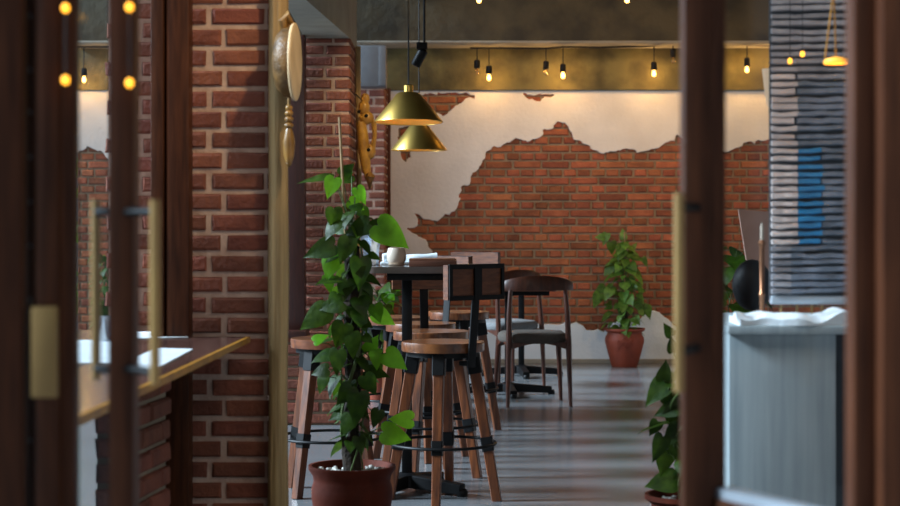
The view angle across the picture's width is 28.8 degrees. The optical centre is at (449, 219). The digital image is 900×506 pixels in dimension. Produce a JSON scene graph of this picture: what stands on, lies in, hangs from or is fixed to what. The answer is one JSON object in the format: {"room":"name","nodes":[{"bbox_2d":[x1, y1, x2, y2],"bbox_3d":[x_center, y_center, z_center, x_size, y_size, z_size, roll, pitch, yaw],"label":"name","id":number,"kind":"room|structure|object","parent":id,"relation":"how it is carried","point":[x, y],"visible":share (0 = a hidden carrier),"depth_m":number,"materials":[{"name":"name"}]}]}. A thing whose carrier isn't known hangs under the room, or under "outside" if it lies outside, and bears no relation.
{"room":"restaurant","nodes":[
{"label":"restaurant","id":0,"kind":"room"},
{"bbox_2d":[105,0,150,329],"bbox_3d":[-1.129,0.059,6.349,0.189,2.281,0.308,0,0,0],"label":"wall","id":1,"kind":"structure","parent":0,"point":[145,5],"depth_m":6.20,"materials":[{"name":"brick"}]},
{"bbox_2d":[95,382,170,505],"bbox_3d":[-0.915,0.802,4.970,0.179,0.795,0.500,0,0,0],"label":"wall","id":2,"kind":"structure","parent":0,"point":[155,451],"depth_m":5.00,"materials":[{"name":"brick"}]},
{"bbox_2d":[193,0,268,505],"bbox_3d":[-0.761,0.059,5.909,0.344,2.281,0.289,0,0,0],"label":"brick pillar","id":3,"kind":"structure","parent":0,"point":[231,391],"depth_m":5.77,"materials":[{"name":"brick"}]},
{"bbox_2d":[151,0,192,505],"bbox_3d":[-0.905,0.050,5.695,0.120,2.300,0.110,0,0,0],"label":"window frame","id":4,"kind":"structure","parent":3,"relation":"in","point":[171,20],"depth_m":5.66,"materials":[{"name":"brown wood"}]},
{"bbox_2d":[288,335,344,424],"bbox_3d":[-0.801,0.939,10.300,0.404,0.522,0.141,0,0,0],"label":"wall","id":5,"kind":"structure","parent":0,"point":[323,404],"depth_m":10.23,"materials":[{"name":"brick"}]},
{"bbox_2d":[288,35,309,337],"bbox_3d":[-0.925,-0.200,10.230,0.190,1.760,0.260,0,0,0],"label":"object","id":6,"kind":"structure","parent":5,"relation":"in","point":[297,170],"depth_m":10.20,"materials":[{"name":"brown wood"}]},
{"bbox_2d":[289,0,356,46],"bbox_3d":[-0.729,-1.540,7.825,0.269,0.920,6.650,0,0,0],"label":"beam","id":7,"kind":"structure","parent":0,"point":[314,18],"depth_m":9.77,"materials":[{"name":"concrete"}]},
{"bbox_2d":[306,38,355,334],"bbox_3d":[-0.728,0.059,10.774,0.279,2.281,0.758,0,0,0],"label":"brick column","id":8,"kind":"structure","parent":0,"point":[330,62],"depth_m":10.40,"materials":[{"name":"brick"}]},
{"bbox_2d":[355,93,376,189],"bbox_3d":[-0.512,-0.477,10.691,0.132,0.599,0.093,0,0,26],"label":"wall ornament","id":9,"kind":"object","parent":8,"relation":"attached to","point":[366,151],"visible":0.99,"depth_m":10.68,"materials":[{"name":"brown wood"}]},
{"bbox_2d":[361,88,387,356],"bbox_3d":[-0.659,0.059,14.314,0.288,2.281,0.739,0,0,0],"label":"wall","id":10,"kind":"structure","parent":0,"point":[377,196],"depth_m":13.95,"materials":[{"name":"brick"}]},
{"bbox_2d":[360,45,386,88],"bbox_3d":[-0.606,-1.197,13.776,0.224,0.324,0.368,0,0,0],"label":"wall speaker","id":11,"kind":"object","parent":10,"relation":"attached to","point":[373,57],"visible":0.84,"depth_m":13.60,"materials":[{"name":"grey plastic"}]},
{"bbox_2d":[388,88,390,286],"bbox_3d":[-0.499,0.060,14.360,0.022,2.280,0.120,0,0,0],"label":"window","id":12,"kind":"structure","parent":10,"relation":"in","point":[389,89],"depth_m":14.30,"materials":[{"name":"brown wood"}]},
{"bbox_2d":[79,363,679,505],"bbox_3d":[-0.600,1.250,7.250,8.000,0.100,19.500,0,0,0],"label":"floor","id":13,"kind":"structure","parent":0,"point":[548,451],"depth_m":9.23,"materials":[{"name":"wood"}]},
{"bbox_2d":[0,0,159,505],"bbox_3d":[-0.580,0.075,2.590,0.326,2.250,0.155,0,0,0],"label":"door","id":14,"kind":"structure","parent":13,"relation":"on","point":[39,113],"depth_m":2.57,"materials":[{"name":"brown wood"}]},
{"bbox_2d":[62,0,68,83],"bbox_3d":[-0.558,-0.346,2.540,0.011,0.298,0.011,0,0,0],"label":"fairy lights","id":15,"kind":"object","parent":14,"relation":"attached to","point":[65,7],"visible":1,"depth_m":2.54,"materials":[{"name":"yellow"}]},
{"bbox_2d":[126,0,132,86],"bbox_3d":[-0.465,-0.343,2.540,0.011,0.302,0.011,0,0,0],"label":"fairy lights","id":16,"kind":"object","parent":14,"relation":"attached to","point":[129,6],"visible":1,"depth_m":2.54,"materials":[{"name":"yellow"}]},
{"bbox_2d":[88,255,107,328],"bbox_3d":[-2.672,0.722,13.609,0.305,0.957,0.288,0,0,-33],"label":"climbing plant","id":17,"kind":"object","parent":13,"relation":"on","point":[104,309],"visible":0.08,"depth_m":13.52,"materials":[{"name":"green plant"}]},
{"bbox_2d":[79,330,249,425],"bbox_3d":[-1.135,0.790,4.700,0.970,0.820,2.700,0,0,0],"label":"countertop","id":18,"kind":"structure","parent":13,"relation":"on","point":[93,394],"depth_m":4.54,"materials":[{"name":"brown wood"}]},
{"bbox_2d":[79,340,108,363],"bbox_3d":[-1.025,0.378,5.059,0.111,0.003,0.918,0,0,-12],"label":"placemat","id":19,"kind":"object","parent":18,"relation":"on","point":[84,345],"visible":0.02,"depth_m":4.97,"materials":[{"name":"white fabric"}]},
{"bbox_2d":[101,316,108,340],"bbox_3d":[-1.077,0.339,5.450,0.062,0.080,0.061,0,0,0],"label":"water glass","id":20,"kind":"object","parent":19,"relation":"on","point":[104,319],"visible":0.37,"depth_m":5.42,"materials":[{"name":"clear glass"}]},
{"bbox_2d":[140,331,187,338],"bbox_3d":[-0.979,0.378,5.740,0.266,0.003,0.352,0,0,-11],"label":"placemat","id":21,"kind":"object","parent":18,"relation":"on","point":[143,335],"visible":0.36,"depth_m":5.65,"materials":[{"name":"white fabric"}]},
{"bbox_2d":[140,348,192,366],"bbox_3d":[-0.806,0.378,4.751,0.121,0.003,0.809,0,0,0],"label":"placemat","id":22,"kind":"object","parent":18,"relation":"on","point":[167,355],"visible":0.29,"depth_m":4.86,"materials":[{"name":"white paper"}]},
{"bbox_2d":[268,0,288,505],"bbox_3d":[-0.561,0.060,5.720,0.070,2.280,0.071,0,0,-40],"label":"wooden pole","id":23,"kind":"object","parent":13,"relation":"on","point":[278,207],"visible":0.89,"depth_m":5.69,"materials":[{"name":"brown wood"}]},
{"bbox_2d":[272,11,301,166],"bbox_3d":[-0.528,-0.418,5.622,0.077,0.501,0.252,0,0,5],"label":"wall ornament","id":24,"kind":"object","parent":23,"relation":"hanging from","point":[287,50],"visible":1,"depth_m":5.58,"materials":[{"name":"brown wood"}]},
{"bbox_2d":[288,335,380,498],"bbox_3d":[-0.525,0.862,7.720,0.465,0.683,0.465,0,0,7],"label":"bar stool","id":25,"kind":"object","parent":13,"relation":"on","point":[300,437],"visible":0.47,"depth_m":7.58,"materials":[{"name":"brown wood"}]},
{"bbox_2d":[298,117,414,505],"bbox_3d":[-0.371,0.405,6.630,0.393,1.590,0.329,0,0,-23],"label":"climbing plant","id":26,"kind":"object","parent":13,"relation":"on","point":[351,480],"visible":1,"depth_m":6.58,"materials":[{"name":"green plant"}]},
{"bbox_2d":[355,46,361,332],"bbox_3d":[-0.570,0.060,10.900,0.042,2.280,0.037,0,0,30],"label":"wooden pole","id":27,"kind":"object","parent":13,"relation":"on","point":[357,48],"visible":0.36,"depth_m":10.88,"materials":[{"name":"brown wood"}]},
{"bbox_2d":[363,282,401,399],"bbox_3d":[-0.483,0.803,11.609,0.402,0.793,0.394,0,0,0],"label":"climbing plant","id":28,"kind":"object","parent":13,"relation":"on","point":[388,296],"visible":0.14,"depth_m":11.54,"materials":[{"name":"green plant"}]},
{"bbox_2d":[360,254,432,414],"bbox_3d":[-0.295,0.694,9.427,0.488,1.019,0.465,0,0,34],"label":"bar stool","id":29,"kind":"object","parent":13,"relation":"on","point":[377,328],"visible":0.14,"depth_m":9.37,"materials":[{"name":"brown wood"}]},
{"bbox_2d":[370,264,467,496],"bbox_3d":[-0.178,0.700,7.740,0.556,1.000,0.560,0,0,0],"label":"table","id":30,"kind":"object","parent":13,"relation":"on","point":[407,479],"visible":0.62,"depth_m":7.67,"materials":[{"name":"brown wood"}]},
{"bbox_2d":[360,234,379,265],"bbox_3d":[-0.348,0.124,7.720,0.096,0.151,0.096,0,0,-22],"label":"water jug","id":31,"kind":"object","parent":30,"relation":"on","point":[374,246],"visible":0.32,"depth_m":7.69,"materials":[{"name":"clear glass"}]},
{"bbox_2d":[387,248,405,265],"bbox_3d":[-0.233,0.161,7.620,0.086,0.079,0.086,0,0,0],"label":"cup","id":32,"kind":"object","parent":30,"relation":"on","point":[395,256],"visible":0.94,"depth_m":7.59,"materials":[{"name":"ceramic"}]},
{"bbox_2d":[380,253,436,264],"bbox_3d":[-0.183,0.172,7.820,0.254,0.055,0.100,0,0,0],"label":"napkin","id":33,"kind":"object","parent":30,"relation":"on","point":[431,255],"visible":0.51,"depth_m":7.80,"materials":[{"name":"white fabric"}]},
{"bbox_2d":[409,258,456,266],"bbox_3d":[-0.073,0.183,7.590,0.205,0.033,0.180,0,0,0],"label":"menu board","id":34,"kind":"object","parent":30,"relation":"on","point":[413,262],"visible":0.92,"depth_m":7.50,"materials":[{"name":"brown wood"}]},
{"bbox_2d":[373,255,472,463],"bbox_3d":[-0.146,0.694,8.850,0.465,1.019,0.466,0,0,42],"label":"bar stool","id":35,"kind":"object","parent":13,"relation":"on","point":[384,402],"visible":0.33,"depth_m":8.80,"materials":[{"name":"brown wood"}]},
{"bbox_2d":[381,280,482,477],"bbox_3d":[-0.089,0.694,8.220,0.465,1.019,0.466,0,0,-10],"label":"bar stool","id":36,"kind":"object","parent":13,"relation":"on","point":[469,426],"visible":0.49,"depth_m":8.14,"materials":[{"name":"brown wood"}]},
{"bbox_2d":[390,263,504,505],"bbox_3d":[-0.029,0.694,7.500,0.464,1.019,0.465,0,0,-42],"label":"bar stool","id":37,"kind":"object","parent":13,"relation":"on","point":[475,283],"visible":0.91,"depth_m":7.38,"materials":[{"name":"brown wood"}]},
{"bbox_2d":[422,252,501,429],"bbox_3d":[0.046,0.694,9.950,0.464,1.019,0.465,0,0,29],"label":"bar stool","id":38,"kind":"object","parent":13,"relation":"on","point":[461,317],"visible":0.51,"depth_m":9.96,"materials":[{"name":"brown wood"}]},
{"bbox_2d":[469,270,545,385],"bbox_3d":[0.399,0.779,12.722,0.483,0.845,0.429,0,0,-35],"label":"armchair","id":39,"kind":"object","parent":13,"relation":"on","point":[494,326],"visible":0.52,"depth_m":12.58,"materials":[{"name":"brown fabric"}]},
{"bbox_2d":[470,290,556,398],"bbox_3d":[0.400,0.825,12.050,0.646,0.750,0.646,0,0,0],"label":"dining table","id":40,"kind":"object","parent":13,"relation":"on","point":[515,387],"visible":0.44,"depth_m":12.03,"materials":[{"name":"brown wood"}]},
{"bbox_2d":[482,277,565,378],"bbox_3d":[0.561,0.825,13.500,0.668,0.750,0.646,0,0,0],"label":"dining table","id":41,"kind":"object","parent":13,"relation":"on","point":[524,370],"visible":0.46,"depth_m":13.48,"materials":[{"name":"black metal"}]},
{"bbox_2d":[494,275,572,407],"bbox_3d":[0.545,0.779,11.422,0.483,0.845,0.429,0,0,-8],"label":"armchair","id":42,"kind":"object","parent":13,"relation":"on","point":[513,339],"visible":0.98,"depth_m":11.24,"materials":[{"name":"wood"}]},
{"bbox_2d":[592,228,651,367],"bbox_3d":[1.429,0.632,14.335,0.419,1.136,0.422,0,0,40],"label":"climbing plant","id":43,"kind":"object","parent":13,"relation":"on","point":[624,343],"visible":1,"depth_m":14.26,"materials":[{"name":"plant"}]},
{"bbox_2d":[637,323,679,505],"bbox_3d":[0.766,0.768,5.750,0.250,0.863,0.250,0,0,42],"label":"climbing plant","id":44,"kind":"object","parent":13,"relation":"on","point":[665,484],"visible":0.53,"depth_m":5.75,"materials":[{"name":"green plant"}]},
{"bbox_2d":[726,246,772,312],"bbox_3d":[1.503,0.657,9.234,0.468,1.086,0.494,0,0,-44],"label":"climbing plant","id":45,"kind":"object","parent":13,"relation":"on","point":[737,257],"visible":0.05,"depth_m":9.10,"materials":[{"name":"green plant"}]},
{"bbox_2d":[732,259,768,310],"bbox_3d":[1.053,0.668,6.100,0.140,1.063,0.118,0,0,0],"label":"chair","id":46,"kind":"object","parent":13,"relation":"on","point":[746,278],"visible":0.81,"depth_m":6.06,"materials":[{"name":"black metal"}]},
{"bbox_2d":[726,313,844,505],"bbox_3d":[0.941,0.736,4.800,0.458,0.929,0.640,0,0,0],"label":"counter","id":47,"kind":"object","parent":13,"relation":"on","point":[785,385],"depth_m":4.50,"materials":[{"name":"grey metal"}]},
{"bbox_2d":[758,223,765,310],"bbox_3d":[0.856,0.138,4.800,0.036,0.265,0.035,0,0,0],"label":"candle holder","id":48,"kind":"object","parent":47,"relation":"on","point":[761,243],"visible":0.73,"depth_m":4.79,"materials":[{"name":"orange metal"}]},
{"bbox_2d":[760,223,763,239],"bbox_3d":[0.856,0.030,4.800,0.009,0.049,0.009,0,0,-23],"label":"candle","id":49,"kind":"object","parent":48,"relation":"on","point":[761,226],"depth_m":4.80,"materials":[{"name":"wax"}]},
{"bbox_2d":[726,313,844,333],"bbox_3d":[0.941,0.282,4.800,0.458,0.022,0.640,0,0,0],"label":"countertop","id":50,"kind":"structure","parent":47,"relation":"on","point":[731,328],"depth_m":4.48,"materials":[{"name":"white stone"}]},
{"bbox_2d":[729,307,844,325],"bbox_3d":[0.901,0.251,4.570,0.316,0.038,0.190,0,0,0],"label":"cloth","id":51,"kind":"object","parent":47,"relation":"on","point":[831,316],"visible":0.88,"depth_m":4.49,"materials":[{"name":"white fabric"}]},
{"bbox_2d":[769,0,844,313],"bbox_3d":[0.999,-0.868,4.724,0.267,2.264,0.051,0,0,0],"label":"slatted screen","id":52,"kind":"object","parent":47,"relation":"on","point":[807,95],"visible":0.71,"depth_m":4.71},
{"bbox_2d":[788,0,804,63],"bbox_3d":[0.922,-0.581,4.660,0.045,0.330,0.012,0,0,0],"label":"fairy lights","id":53,"kind":"object","parent":52,"relation":"hanging from","point":[802,53],"visible":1,"depth_m":4.66,"materials":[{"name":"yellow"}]},
{"bbox_2d":[674,0,899,505],"bbox_3d":[0.500,0.075,2.437,0.158,2.250,0.518,0,0,-42],"label":"door","id":54,"kind":"structure","parent":13,"relation":"on","point":[872,27],"depth_m":2.34,"materials":[{"name":"brown wood"}]},
{"bbox_2d":[79,90,844,358],"bbox_3d":[0.348,-0.400,14.784,6.972,3.200,0.233,0,0,0],"label":"wall","id":55,"kind":"structure","parent":0,"point":[532,178],"depth_m":14.68,"materials":[{"name":"brick"}]},
{"bbox_2d":[79,48,768,89],"bbox_3d":[0.135,-1.266,14.760,6.530,0.359,0.280,0,0,0],"label":"beam","id":56,"kind":"structure","parent":55,"relation":"attached to","point":[441,68],"depth_m":14.62,"materials":[{"name":"concrete"}]},
{"bbox_2d":[481,359,673,362],"bbox_3d":[1.450,1.183,14.678,3.900,0.035,0.045,0,0,0],"label":"baseboard","id":57,"kind":"structure","parent":55,"relation":"attached to","point":[492,360],"depth_m":14.65,"materials":[{"name":"concrete"}]},
{"bbox_3d":[1.390,-2.050,8.200,4.020,0.100,14.000,0,0,0],"label":"ceiling","id":58,"kind":"structure","parent":0,"visible":0},
{"bbox_2d":[374,0,442,125],"bbox_3d":[-0.229,-1.265,9.644,0.380,1.470,0.380,0,0,0],"label":"pendant lamp","id":59,"kind":"object","parent":58,"relation":"hanging from","point":[408,107],"visible":1,"depth_m":9.56,"materials":[{"name":"gold metal"}]},
{"bbox_2d":[391,0,446,151],"bbox_3d":[-0.209,-1.234,11.800,0.380,1.531,0.380,0,0,0],"label":"pendant lamp","id":60,"kind":"object","parent":58,"relation":"hanging from","point":[419,138],"visible":0.82,"depth_m":11.71,"materials":[{"name":"gold metal"}]},
{"bbox_2d":[411,0,427,67],"bbox_3d":[-0.195,-1.487,11.200,0.104,1.026,0.063,0,0,0],"label":"spotlight","id":61,"kind":"object","parent":58,"relation":"hanging from","point":[422,47],"visible":1,"depth_m":11.18,"materials":[{"name":"black metal"}]},
{"bbox_2d":[79,0,768,40],"bbox_3d":[0.135,-1.722,14.525,6.530,0.555,0.750,0,0,0],"label":"beam","id":62,"kind":"structure","parent":58,"relation":"attached to","point":[377,20],"depth_m":14.15,"materials":[{"name":"concrete"}]},
{"bbox_2d":[79,41,768,47],"bbox_3d":[0.150,-1.442,14.387,6.500,0.016,0.485,0,0,0],"label":"beam","id":63,"kind":"structure","parent":62,"relation":"attached to","point":[389,44],"depth_m":14.22,"materials":[{"name":"concrete"}]},
{"bbox_2d":[79,46,107,82],"bbox_3d":[-2.913,-1.285,14.400,0.362,0.310,0.050,0,0,0],"label":"string lights","id":64,"kind":"object","parent":63,"relation":"hanging from","point":[83,70],"visible":0.98,"depth_m":14.39,"materials":[{"name":"plastic"}]},
{"bbox_2d":[81,48,86,82],"bbox_3d":[-3.012,-1.277,14.400,0.050,0.294,0.050,0,0,0],"label":"bulb","id":65,"kind":"object","parent":64,"relation":"attached to","point":[83,70],"depth_m":14.39,"materials":[{"name":"black"}]},
{"bbox_2d":[470,46,749,80],"bbox_3d":[1.782,-1.301,14.400,3.234,0.310,0.050,0,0,0],"label":"string lights","id":66,"kind":"object","parent":62,"relation":"hanging from","point":[672,51],"visible":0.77,"depth_m":14.39,"materials":[{"name":"plastic"}]},
{"bbox_2d":[474,60,479,70],"bbox_3d":[0.222,-1.305,14.400,0.050,0.220,0.050,0,0,0],"label":"bulb","id":67,"kind":"object","parent":66,"relation":"attached to","point":[476,62],"depth_m":14.38,"materials":[{"name":"black plastic"}]},
{"bbox_2d":[486,66,491,80],"bbox_3d":[0.321,-1.281,14.400,0.050,0.269,0.050,0,0,0],"label":"bulb","id":68,"kind":"object","parent":66,"relation":"attached to","point":[488,68],"depth_m":14.39,"materials":[{"name":"yellow glass"}]},
{"bbox_2d":[543,61,548,71],"bbox_3d":[0.790,-1.301,14.400,0.050,0.228,0.050,0,0,0],"label":"bulb","id":69,"kind":"object","parent":66,"relation":"attached to","point":[545,63],"depth_m":14.38,"materials":[{"name":"black plastic"}]},
{"bbox_2d":[560,64,565,78],"bbox_3d":[0.930,-1.293,14.400,0.050,0.261,0.050,0,0,0],"label":"bulb","id":70,"kind":"object","parent":66,"relation":"attached to","point":[562,66],"depth_m":14.39,"materials":[{"name":"yellow glass"}]},
{"bbox_2d":[651,46,656,76],"bbox_3d":[1.679,-1.305,14.400,0.050,0.253,0.050,0,0,0],"label":"bulb","id":71,"kind":"object","parent":66,"relation":"attached to","point":[653,64],"depth_m":14.39,"materials":[{"name":"yellow glass"}]},
{"bbox_2d":[670,46,675,59],"bbox_3d":[1.835,-1.367,14.400,0.050,0.162,0.050,0,0,0],"label":"bulb","id":72,"kind":"object","parent":66,"relation":"attached to","point":[672,51],"depth_m":14.38,"materials":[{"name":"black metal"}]},
{"bbox_2d":[744,46,749,72],"bbox_3d":[2.444,-1.326,14.400,0.050,0.228,0.050,0,0,0],"label":"bulb","id":73,"kind":"object","parent":66,"relation":"attached to","point":[746,60],"depth_m":14.39,"materials":[{"name":"yellow glass"}]},
{"bbox_2d":[762,68,768,108],"bbox_3d":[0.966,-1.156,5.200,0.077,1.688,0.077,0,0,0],"label":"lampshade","id":74,"kind":"object","parent":58,"relation":"hanging from","point":[765,72],"visible":0.23,"depth_m":5.18,"materials":[{"name":"beige"}]},
{"bbox_2d":[823,0,844,64],"bbox_3d":[0.949,-1.192,4.300,0.061,1.617,0.061,0,0,0],"label":"pendant lamp","id":75,"kind":"object","parent":58,"relation":"hanging from","point":[835,60],"visible":0.88,"depth_m":4.30,"materials":[{"name":"gold"}]},
{"bbox_3d":[1.179,0.725,6.630,0.028,0.950,0.028,0,0,0],"label":"post","id":76,"kind":"object","parent":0,"visible":0},
{"bbox_2d":[738,209,768,269],"bbox_3d":[1.157,0.115,6.600,0.140,0.310,0.020,0,0,0],"label":"wooden board","id":77,"kind":"object","parent":76,"relation":"attached to","point":[750,220],"visible":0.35,"depth_m":6.59,"materials":[{"name":"wood"}]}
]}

